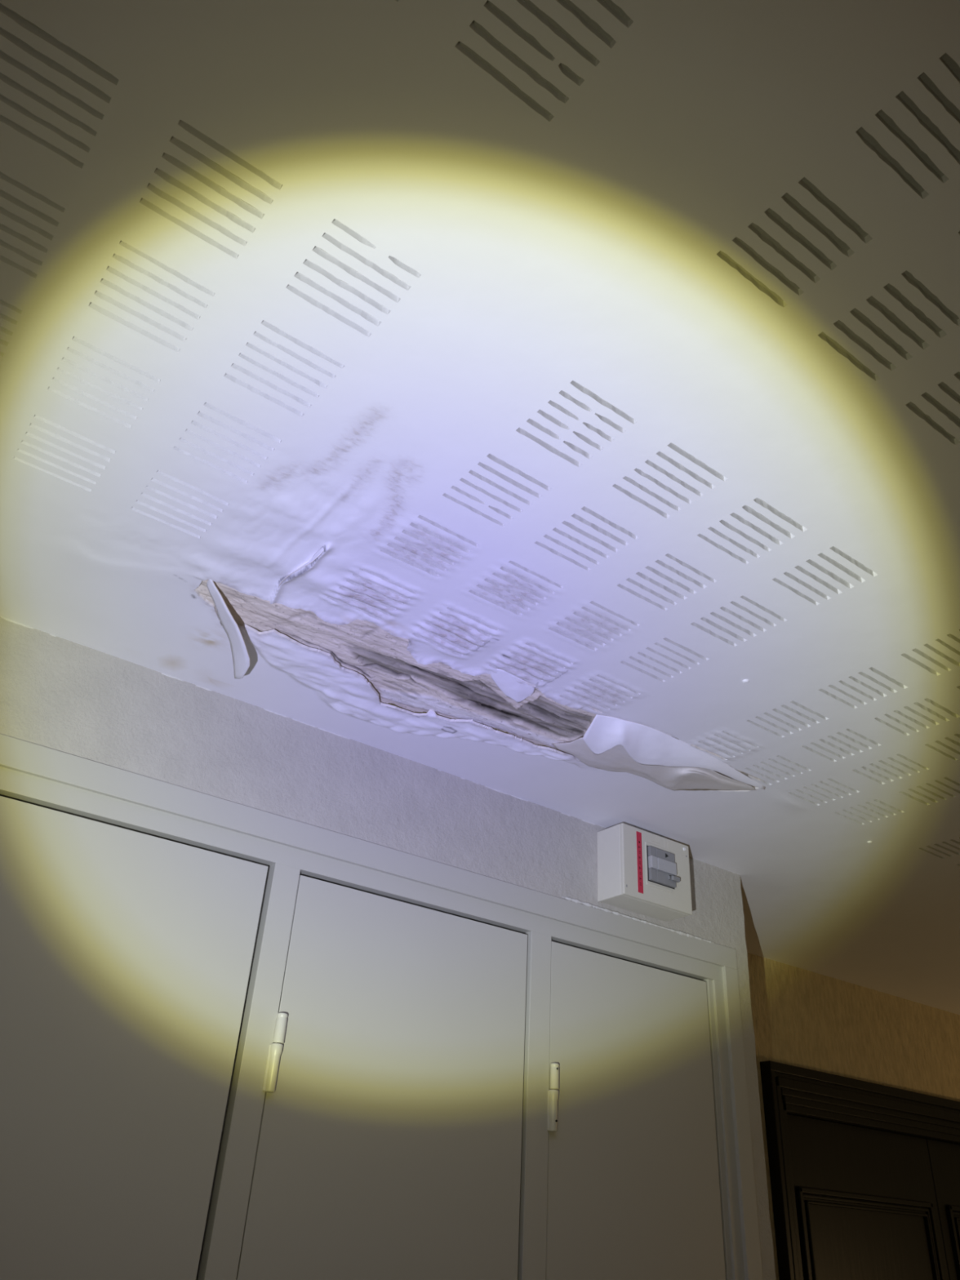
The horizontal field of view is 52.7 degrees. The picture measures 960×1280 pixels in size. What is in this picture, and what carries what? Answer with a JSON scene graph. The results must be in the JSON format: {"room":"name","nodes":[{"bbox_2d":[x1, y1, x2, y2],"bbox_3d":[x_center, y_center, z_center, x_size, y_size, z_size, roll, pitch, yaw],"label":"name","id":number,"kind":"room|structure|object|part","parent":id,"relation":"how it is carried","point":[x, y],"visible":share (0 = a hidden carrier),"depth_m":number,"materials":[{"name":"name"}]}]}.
{"room":"building corridor","nodes":[
{"label":"building corridor","id":0,"kind":"room"},
{"bbox_2d":[0,616,775,1279],"bbox_3d":[-1.586,0.963,1.250,5.344,2.504,0.619,24,-37,-29],"label":"wall","id":1,"kind":"structure","parent":0,"point":[56,693],"depth_m":2.22,"materials":[{"name":"paint"}]},
{"bbox_2d":[597,822,692,921],"bbox_3d":[0.458,0.637,2.658,0.256,0.195,0.121,24,-37,-29],"label":"box","id":2,"kind":"object","parent":1,"relation":"attached to","point":[642,872],"visible":1,"depth_m":2.61,"materials":[{"name":"beige plastic"}]},
{"bbox_2d":[0,0,959,1014],"bbox_3d":[1.360,-0.168,1.487,9.500,0.038,4.729,24,-37,-29],"label":"ceiling","id":3,"kind":"structure","parent":0,"point":[602,356],"depth_m":1.34,"materials":[{"name":"paint"}]},
{"bbox_2d":[206,578,249,679],"bbox_3d":[-0.478,-0.006,1.882,0.062,0.065,0.318,3,-32,1],"label":"strip","id":4,"kind":"object","parent":3,"relation":"attached to","point":[241,659],"visible":1,"depth_m":1.87,"materials":[{"name":"paint"}]},
{"bbox_2d":[275,547,324,591],"bbox_3d":[-0.329,-0.120,1.730,0.019,0.012,0.222,24,-37,-29],"label":"lifted paint edge","id":5,"kind":"object","parent":3,"relation":"attached to","point":[320,551],"visible":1,"depth_m":1.70,"materials":[{"name":"paint"}]},
{"bbox_2d":[489,668,534,702],"bbox_3d":[0.061,0.095,2.034,0.062,0.018,0.125,-25,-42,38],"label":"flap","id":6,"kind":"object","parent":3,"relation":"attached to","point":[504,681],"visible":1,"depth_m":2.04,"materials":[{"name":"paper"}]},
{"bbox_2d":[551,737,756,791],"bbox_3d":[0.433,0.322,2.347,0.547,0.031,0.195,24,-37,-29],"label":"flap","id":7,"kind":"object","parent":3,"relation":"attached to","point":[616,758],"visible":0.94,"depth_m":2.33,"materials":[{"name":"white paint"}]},
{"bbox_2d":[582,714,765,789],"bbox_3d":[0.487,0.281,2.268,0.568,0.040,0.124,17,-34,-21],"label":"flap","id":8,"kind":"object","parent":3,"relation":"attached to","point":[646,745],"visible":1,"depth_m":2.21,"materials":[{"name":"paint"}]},
{"bbox_2d":[742,679,749,684],"bbox_3d":[0.542,0.085,1.977,0.014,0.005,0.014,24,-37,-29],"label":"plug","id":9,"kind":"object","parent":3,"relation":"attached to","point":[744,681],"visible":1,"depth_m":1.97,"materials":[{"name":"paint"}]},
{"bbox_2d":[746,952,959,1279],"bbox_3d":[2.045,2.742,3.736,4.179,2.503,0.001,24,-37,-29],"label":"wall","id":10,"kind":"structure","parent":0,"point":[802,1018],"depth_m":3.92,"materials":[{"name":"paint"}]},
{"bbox_2d":[760,1060,959,1279],"bbox_3d":[1.788,2.824,3.524,2.110,2.112,0.166,24,-37,-29],"label":"wardrobe","id":11,"kind":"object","parent":10,"relation":"in","point":[864,1176],"depth_m":3.64,"materials":[{"name":"brown wood"}]},
{"bbox_3d":[1.433,2.413,3.434,0.823,0.775,0.018,24,-37,-29],"label":"panel moulding","id":12,"kind":"part","parent":11,"relation":"part of","materials":[{"name":"brown wood"}]},
{"bbox_3d":[2.187,2.744,3.889,0.828,0.775,0.018,24,-37,-29],"label":"panel moulding","id":13,"kind":"part","parent":11,"relation":"part of","materials":[{"name":"brown wood"}]},
{"bbox_3d":[1.220,1.975,0.159,9.500,0.050,4.729,24,-37,-29],"label":"floor","id":14,"kind":"structure","parent":0,"visible":0},
{"bbox_2d":[0,733,763,1279],"bbox_3d":[-0.280,1.541,1.816,2.182,2.264,0.317,24,-37,-29],"label":"tall cabinet","id":15,"kind":"object","parent":14,"relation":"on","point":[237,1042],"visible":1,"depth_m":1.99,"materials":[{"name":"grey paint"}]},
{"bbox_3d":[-0.776,1.277,1.365,0.642,2.123,0.028,24,-37,-29],"label":"cupboard door","id":16,"kind":"part","parent":15,"relation":"part of","materials":[{"name":"grey paint"}]},
{"bbox_3d":[-0.202,1.529,1.711,0.635,2.123,0.028,24,-37,-29],"label":"cupboard door","id":17,"kind":"part","parent":15,"relation":"part of","materials":[{"name":"grey paint"}]},
{"bbox_3d":[0.342,1.768,2.040,0.568,2.123,0.028,24,-37,-29],"label":"cupboard door","id":18,"kind":"part","parent":15,"relation":"part of","materials":[{"name":"grey paint"}]}
]}

